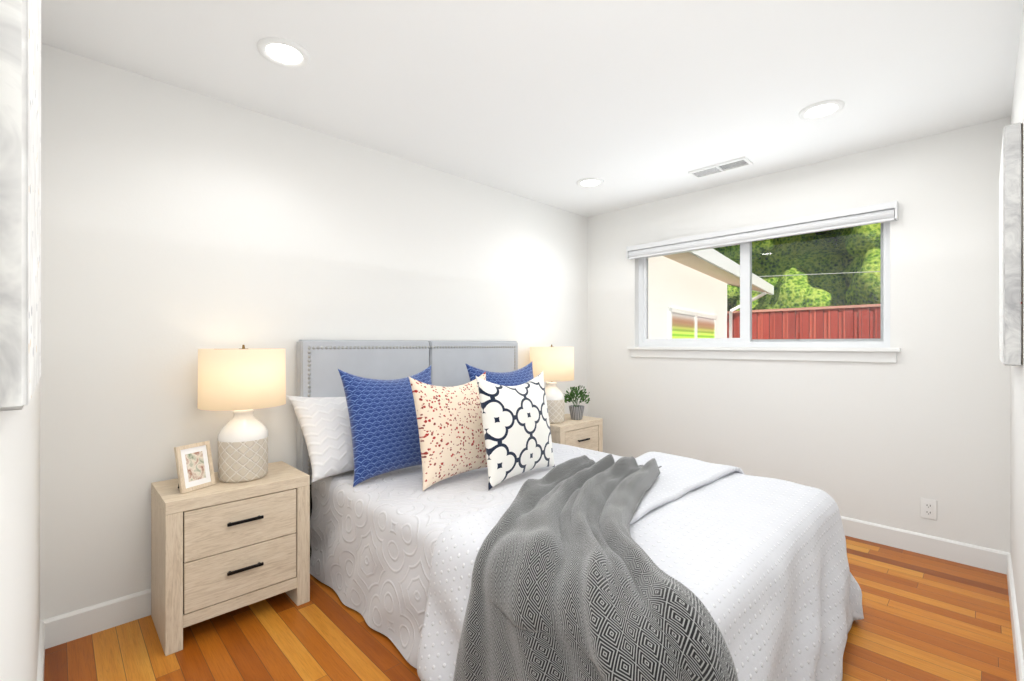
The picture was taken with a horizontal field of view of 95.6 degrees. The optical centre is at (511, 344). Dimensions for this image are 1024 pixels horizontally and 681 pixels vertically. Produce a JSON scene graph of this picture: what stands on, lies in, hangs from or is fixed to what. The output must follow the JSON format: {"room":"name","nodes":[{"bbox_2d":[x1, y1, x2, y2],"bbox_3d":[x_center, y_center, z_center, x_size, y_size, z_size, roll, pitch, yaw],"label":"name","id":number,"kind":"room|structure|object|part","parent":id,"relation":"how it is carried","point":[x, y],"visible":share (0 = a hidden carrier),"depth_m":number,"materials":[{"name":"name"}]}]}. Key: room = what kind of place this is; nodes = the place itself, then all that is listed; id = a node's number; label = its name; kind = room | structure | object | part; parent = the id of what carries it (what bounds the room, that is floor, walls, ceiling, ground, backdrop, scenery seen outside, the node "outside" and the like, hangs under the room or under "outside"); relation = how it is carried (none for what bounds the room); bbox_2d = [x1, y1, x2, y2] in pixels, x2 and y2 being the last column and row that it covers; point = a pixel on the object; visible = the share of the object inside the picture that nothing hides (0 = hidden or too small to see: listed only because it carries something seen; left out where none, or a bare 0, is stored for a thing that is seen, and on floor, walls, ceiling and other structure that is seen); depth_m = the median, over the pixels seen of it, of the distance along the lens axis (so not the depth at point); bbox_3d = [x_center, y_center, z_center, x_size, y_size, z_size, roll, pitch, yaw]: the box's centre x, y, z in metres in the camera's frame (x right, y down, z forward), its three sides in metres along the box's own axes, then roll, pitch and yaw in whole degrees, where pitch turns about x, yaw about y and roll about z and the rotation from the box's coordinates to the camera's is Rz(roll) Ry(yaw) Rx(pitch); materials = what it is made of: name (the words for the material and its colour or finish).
{"room":"bedroom","nodes":[
{"label":"bedroom","id":0,"kind":"room"},
{"bbox_2d":[0,380,39,680],"bbox_3d":[-0.982,0.007,0.835,0.140,2.440,2.758,0,0,-44],"label":"wall","id":1,"kind":"structure","parent":0,"point":[19,534],"depth_m":0.83,"materials":[{"name":"paint"}]},
{"bbox_2d":[0,0,40,410],"bbox_3d":[-0.667,-0.321,0.634,0.025,0.765,0.570,0,0,-44],"label":"canvas art","id":2,"kind":"object","parent":1,"relation":"attached to","point":[20,198],"visible":1,"depth_m":0.44,"materials":[{"name":"grey fabric"}]},
{"bbox_2d":[37,621,44,680],"bbox_3d":[-0.927,1.169,0.889,0.014,0.115,2.758,0,0,-44],"label":"baseboard","id":3,"kind":"structure","parent":1,"relation":"attached to","point":[41,662],"depth_m":1.68,"materials":[{"name":"white wood"}]},
{"bbox_2d":[40,43,587,620],"bbox_3d":[-0.637,0.007,3.205,3.953,2.440,0.140,0,0,-44],"label":"wall","id":4,"kind":"structure","parent":0,"point":[180,225],"depth_m":2.24,"materials":[{"name":"paint"}]},
{"bbox_2d":[41,588,150,648],"bbox_3d":[-0.583,1.169,3.150,3.673,0.115,0.014,0,0,-44],"label":"baseboard","id":5,"kind":"structure","parent":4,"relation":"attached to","point":[75,624],"depth_m":1.98,"materials":[{"name":"white wood"}]},
{"bbox_2d":[44,536,1016,680],"bbox_3d":[0.379,1.267,2.171,3.953,0.080,3.038,0,0,-44],"label":"floor","id":6,"kind":"structure","parent":0,"point":[928,618],"depth_m":1.92,"materials":[{"name":"brown wood"}]},
{"bbox_2d":[151,461,309,655],"bbox_3d":[-1.289,0.926,2.148,0.558,0.602,0.404,0,0,-44],"label":"nightstand","id":7,"kind":"object","parent":6,"relation":"on","point":[219,547],"visible":0.98,"depth_m":1.99,"materials":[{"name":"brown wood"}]},
{"bbox_2d":[174,440,215,493],"bbox_3d":[-1.392,0.529,2.021,0.096,0.194,0.145,0,0,21],"label":"photo frame","id":8,"kind":"object","parent":7,"relation":"on","point":[194,466],"visible":1,"depth_m":2.01,"materials":[{"name":"brown wood"}]},
{"bbox_2d":[179,444,211,488],"bbox_3d":[-1.371,0.529,2.013,0.034,0.159,0.113,0,0,22],"label":"print","id":9,"kind":"object","parent":8,"relation":"attached to","point":[195,460],"depth_m":2.01},
{"bbox_3d":[-1.296,0.907,2.156,0.442,0.469,0.374,0,0,-44],"label":"rail","id":10,"kind":"part","parent":7,"relation":"part of","materials":[{"name":"brown wood"}]},
{"bbox_3d":[-1.169,0.779,2.027,0.434,0.204,0.016,0,0,-44],"label":"drawer","id":11,"kind":"part","parent":7,"relation":"part of","materials":[{"name":"brown wood"}]},
{"bbox_3d":[-1.169,0.986,2.027,0.434,0.204,0.016,0,0,-44],"label":"drawer","id":12,"kind":"part","parent":7,"relation":"part of","materials":[{"name":"brown wood"}]},
{"bbox_2d":[198,345,285,482],"bbox_3d":[-1.261,0.313,2.181,0.358,0.622,0.358,0,0,-44],"label":"lamp","id":13,"kind":"object","parent":7,"relation":"on","point":[243,383],"visible":1,"depth_m":2.08,"materials":[{"name":"ceramic"}]},
{"bbox_3d":[-1.261,0.154,2.181,0.358,0.265,0.358,0,0,-44],"label":"lamp shade","id":14,"kind":"part","parent":13,"relation":"part of","materials":[{"name":"white fabric"}]},
{"bbox_3d":[-1.230,0.153,2.211,0.263,0.302,0.303,0,0,-44],"label":"stem","id":15,"kind":"part","parent":13,"relation":"part of","materials":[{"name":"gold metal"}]},
{"bbox_3d":[-1.155,0.764,2.013,0.140,0.012,0.024,0,0,-44],"label":"handle","id":16,"kind":"part","parent":7,"relation":"part of","materials":[{"name":"black metal"}]},
{"bbox_3d":[-1.155,0.971,2.013,0.140,0.012,0.024,0,0,-44],"label":"handle","id":17,"kind":"part","parent":7,"relation":"part of","materials":[{"name":"black metal"}]},
{"bbox_2d":[286,340,863,680],"bbox_3d":[0.209,0.601,2.242,1.935,1.252,2.394,0,0,-44],"label":"bed","id":18,"kind":"object","parent":6,"relation":"on","point":[470,520],"visible":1,"depth_m":1.76,"materials":[{"name":"white fabric"}]},
{"bbox_2d":[286,385,436,483],"bbox_3d":[-0.833,0.473,2.653,0.777,0.504,0.202,0,-36,-48],"label":"pillow","id":19,"kind":"object","parent":18,"relation":"on","point":[321,411],"depth_m":2.42,"materials":[{"name":"white fabric"}]},
{"bbox_2d":[337,364,447,487],"bbox_3d":[-0.625,0.406,2.507,0.171,0.588,0.588,-20,-13,41],"label":"pillow","id":20,"kind":"object","parent":18,"relation":"on","point":[382,413],"depth_m":2.37,"materials":[{"name":"blue fabric"}]},
{"bbox_3d":[-0.566,0.371,3.102,1.665,0.792,0.074,0,0,-44],"label":"headboard","id":21,"kind":"part","parent":18,"relation":"part of","materials":[{"name":"grey fabric"}]},
{"bbox_2d":[408,371,499,491],"bbox_3d":[-0.285,0.422,2.416,0.161,0.546,0.546,-14,-9,39],"label":"pillow","id":22,"kind":"object","parent":18,"relation":"on","point":[449,419],"depth_m":2.29,"materials":[{"name":"beige fabric"}]},
{"bbox_2d":[465,360,545,455],"bbox_3d":[-0.030,0.405,3.113,0.588,0.588,0.173,0,-14,-40],"label":"pillow","id":23,"kind":"object","parent":18,"relation":"on","point":[523,375],"depth_m":3.08,"materials":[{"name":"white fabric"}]},
{"bbox_2d":[432,453,794,680],"bbox_3d":[0.425,0.872,1.578,1.315,0.694,1.143,0,0,-44],"label":"throw","id":24,"kind":"object","parent":18,"relation":"on","point":[606,569],"depth_m":1.34,"materials":[{"name":"grey fabric"}]},
{"bbox_2d":[421,455,863,680],"bbox_3d":[0.652,0.935,1.866,1.801,0.572,1.043,0,0,-44],"label":"duvet","id":25,"kind":"object","parent":18,"relation":"on","point":[766,557],"depth_m":1.49,"materials":[{"name":"white fabric"}]},
{"bbox_2d":[550,414,602,451],"bbox_3d":[0.440,0.926,3.846,0.558,0.602,0.404,0,0,-44],"label":"nightstand","id":26,"kind":"object","parent":6,"relation":"on","point":[585,432],"visible":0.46,"depth_m":3.73,"materials":[{"name":"brown wood"}]},
{"bbox_2d":[530,345,573,423],"bbox_3d":[0.320,0.313,3.748,0.358,0.622,0.358,0,0,-44],"label":"lamp","id":27,"kind":"object","parent":26,"relation":"on","point":[552,363],"visible":0.79,"depth_m":3.62,"materials":[{"name":"fabric"}]},
{"bbox_3d":[0.351,0.153,3.778,0.263,0.302,0.303,0,0,-44],"label":"stem","id":28,"kind":"part","parent":27,"relation":"part of","materials":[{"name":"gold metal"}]},
{"bbox_3d":[0.320,0.154,3.748,0.358,0.265,0.358,0,0,-44],"label":"lamp shade","id":29,"kind":"part","parent":27,"relation":"part of","materials":[{"name":"white fabric"}]},
{"bbox_2d":[564,385,589,419],"bbox_3d":[0.534,0.480,3.864,0.236,0.289,0.251,0,0,-44],"label":"plant","id":30,"kind":"object","parent":26,"relation":"on","point":[576,411],"visible":1,"depth_m":3.83,"materials":[{"name":"green plant"}]},
{"bbox_3d":[0.537,0.569,3.863,0.130,0.110,0.130,0,0,-44],"label":"pot","id":31,"kind":"part","parent":30,"relation":"part of","materials":[{"name":"grey ceramic"}]},
{"bbox_3d":[0.559,0.779,3.725,0.434,0.204,0.016,0,0,-44],"label":"drawer","id":32,"kind":"part","parent":26,"relation":"part of","materials":[{"name":"brown wood"}]},
{"bbox_3d":[0.573,0.764,3.711,0.140,0.012,0.024,0,0,-44],"label":"handle","id":33,"kind":"part","parent":26,"relation":"part of","materials":[{"name":"black metal"}]},
{"bbox_2d":[41,0,1022,216],"bbox_3d":[0.379,-1.253,2.171,3.953,0.080,3.038,0,0,-44],"label":"ceiling","id":34,"kind":"structure","parent":0,"point":[631,103],"depth_m":2.09,"materials":[{"name":"paint"}]},
{"bbox_2d":[257,37,310,68],"bbox_3d":[-0.948,-1.208,1.934,0.200,0.011,0.200,0,0,-44],"label":"recessed light","id":35,"kind":"object","parent":34,"relation":"in","point":[282,52],"visible":1,"depth_m":1.92,"materials":[{"name":"white plastic"}]},
{"bbox_2d":[577,178,603,187],"bbox_3d":[0.586,-1.208,3.479,0.200,0.011,0.200,0,0,-44],"label":"recessed light","id":36,"kind":"object","parent":34,"relation":"in","point":[589,182],"visible":1,"depth_m":3.47,"materials":[{"name":"white plastic"}]},
{"bbox_2d":[688,156,752,178],"bbox_3d":[1.424,-1.207,3.185,0.150,0.012,0.380,0,0,-44],"label":"ceiling vent","id":37,"kind":"object","parent":34,"relation":"in","point":[740,162],"visible":0.98,"depth_m":3.17,"materials":[{"name":"white metal"}]},
{"bbox_2d":[799,100,844,119],"bbox_3d":[1.600,-1.208,2.402,0.200,0.011,0.200,0,0,-44],"label":"recessed light","id":38,"kind":"object","parent":34,"relation":"in","point":[821,109],"visible":1,"depth_m":2.39,"materials":[{"name":"white plastic"}]},
{"bbox_2d":[588,117,1009,552],"bbox_3d":[1.739,0.007,3.507,0.140,2.440,2.758,0,0,-44],"label":"wall","id":39,"kind":"structure","parent":0,"point":[887,444],"depth_m":3.04,"materials":[{"name":"paint"}]},
{"bbox_2d":[627,347,900,351],"bbox_3d":[1.701,0.035,3.464,0.115,0.025,1.850,0,0,-44],"label":"window sill","id":40,"kind":"structure","parent":39,"relation":"on","point":[782,349],"depth_m":3.24,"materials":[{"name":"white wood"}]},
{"bbox_2d":[639,221,889,347],"bbox_3d":[1.760,-0.406,3.522,0.060,0.855,1.750,0,0,-44],"label":"window","id":41,"kind":"structure","parent":39,"relation":"in","point":[745,339],"depth_m":3.47,"materials":[{"name":"white plastic"}]},
{"bbox_2d":[626,200,897,259],"bbox_3d":[1.665,-0.799,3.429,0.070,0.108,1.828,0,0,-44],"label":"window blind","id":42,"kind":"object","parent":41,"relation":"attached to","point":[868,215],"visible":1,"depth_m":3.23,"materials":[{"name":"white plastic"}]},
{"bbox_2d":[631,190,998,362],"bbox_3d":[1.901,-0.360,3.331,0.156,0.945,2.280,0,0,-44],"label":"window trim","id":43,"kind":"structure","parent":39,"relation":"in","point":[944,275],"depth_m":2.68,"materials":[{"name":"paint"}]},
{"bbox_3d":[1.686,0.080,3.450,0.016,0.065,1.810,0,0,-44],"label":"window apron","id":44,"kind":"part","parent":43,"relation":"part of","materials":[{"name":"white wood"}]},
{"bbox_2d":[920,498,936,519],"bbox_3d":[2.424,0.958,2.703,0.009,0.116,0.072,0,0,-44],"label":"electrical outlet","id":45,"kind":"object","parent":39,"relation":"attached to","point":[928,508],"visible":1,"depth_m":2.70,"materials":[{"name":"white plastic"}]},
{"bbox_2d":[841,516,1008,574],"bbox_3d":[1.684,1.169,3.453,0.014,0.115,2.758,0,0,-44],"label":"baseboard","id":46,"kind":"structure","parent":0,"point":[994,560],"depth_m":2.70,"materials":[{"name":"white wood"}]},
{"bbox_2d":[1010,0,1023,659],"bbox_3d":[1.444,0.007,1.186,3.813,2.440,0.140,0,0,-44],"label":"wall","id":47,"kind":"structure","parent":0,"point":[1017,454],"depth_m":1.88,"materials":[{"name":"paint"}]},
{"bbox_2d":[999,122,1022,365],"bbox_3d":[2.087,-0.358,1.950,0.800,0.870,0.047,0,0,-44],"label":"canvas art","id":48,"kind":"object","parent":47,"relation":"attached to","point":[1011,261],"visible":0.98,"depth_m":1.67,"materials":[{"name":"grey fabric"}]},
{"bbox_2d":[1007,553,1023,680],"bbox_3d":[1.340,1.169,1.192,3.673,0.115,0.014,0,0,-44],"label":"baseboard","id":49,"kind":"structure","parent":47,"relation":"attached to","point":[1018,655],"depth_m":1.89,"materials":[{"name":"white wood"}]},
{"label":"outside","id":50,"kind":"structure","parent":0,"visible":0},
{"bbox_2d":[648,256,726,338],"bbox_3d":[2.429,0.127,6.939,0.250,3.000,5.400,0,0,38],"label":"wall","id":51,"kind":"structure","parent":50,"point":[704,282],"depth_m":6.70,"materials":[{"name":"beige paint"}]},
{"bbox_2d":[669,307,716,338],"bbox_3d":[2.893,-0.013,7.314,0.030,0.980,2.420,0,0,38],"label":"window frame","id":52,"kind":"object","parent":51,"relation":"attached to","point":[671,310],"depth_m":7.09,"materials":[{"name":"white wood"}]},
{"bbox_2d":[672,312,714,338],"bbox_3d":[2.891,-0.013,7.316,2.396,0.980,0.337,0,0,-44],"label":"window pane","id":53,"kind":"object","parent":52,"relation":"in","point":[690,329],"depth_m":7.11,"materials":[{"name":"glass"}]},
{"bbox_2d":[729,292,765,337],"bbox_3d":[4.406,0.282,8.714,0.085,2.491,0.665,0,0,-44],"label":"downspout","id":54,"kind":"object","parent":51,"relation":"attached to","point":[736,308],"depth_m":8.88,"materials":[{"name":"white metal"}]},
{"bbox_3d":[1.905,-1.643,7.505,6.451,1.050,4.042,0,0,-44],"label":"house roof","id":55,"kind":"structure","parent":51,"relation":"on","visible":0},
{"bbox_2d":[664,252,766,292],"bbox_3d":[2.877,-1.071,6.759,0.720,0.225,6.060,0,0,38],"label":"soffit","id":56,"kind":"structure","parent":55,"relation":"attached to","point":[721,275],"depth_m":6.54,"materials":[{"name":"beige wood"}]},
{"bbox_2d":[689,248,773,294],"bbox_3d":[2.377,-1.408,7.343,6.005,0.920,3.151,0,0,-44],"label":"fascia","id":57,"kind":"object","parent":55,"relation":"attached to","point":[709,254],"depth_m":5.99,"materials":[{"name":"white wood"}]},
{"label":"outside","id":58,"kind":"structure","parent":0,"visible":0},
{"bbox_2d":[713,223,880,311],"bbox_3d":[8.513,-1.817,8.564,5.881,6.889,12.101,0,0,-44],"label":"trees","id":59,"kind":"object","parent":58,"point":[810,293],"depth_m":9.30,"materials":[{"name":"green plant"}]},
{"bbox_2d":[759,271,880,276],"bbox_3d":[6.654,-1.103,6.682,0.013,0.473,6.445,0,0,-38],"label":"wire","id":60,"kind":"object","parent":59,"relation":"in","point":[818,274],"depth_m":8.21,"materials":[{"name":"grey metal"}]},
{"bbox_2d":[727,304,880,338],"bbox_3d":[7.594,0.491,5.761,0.160,2.272,9.768,0,0,-44],"label":"fence","id":61,"kind":"structure","parent":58,"point":[834,327],"depth_m":8.06,"materials":[{"name":"red wood"}]}
]}

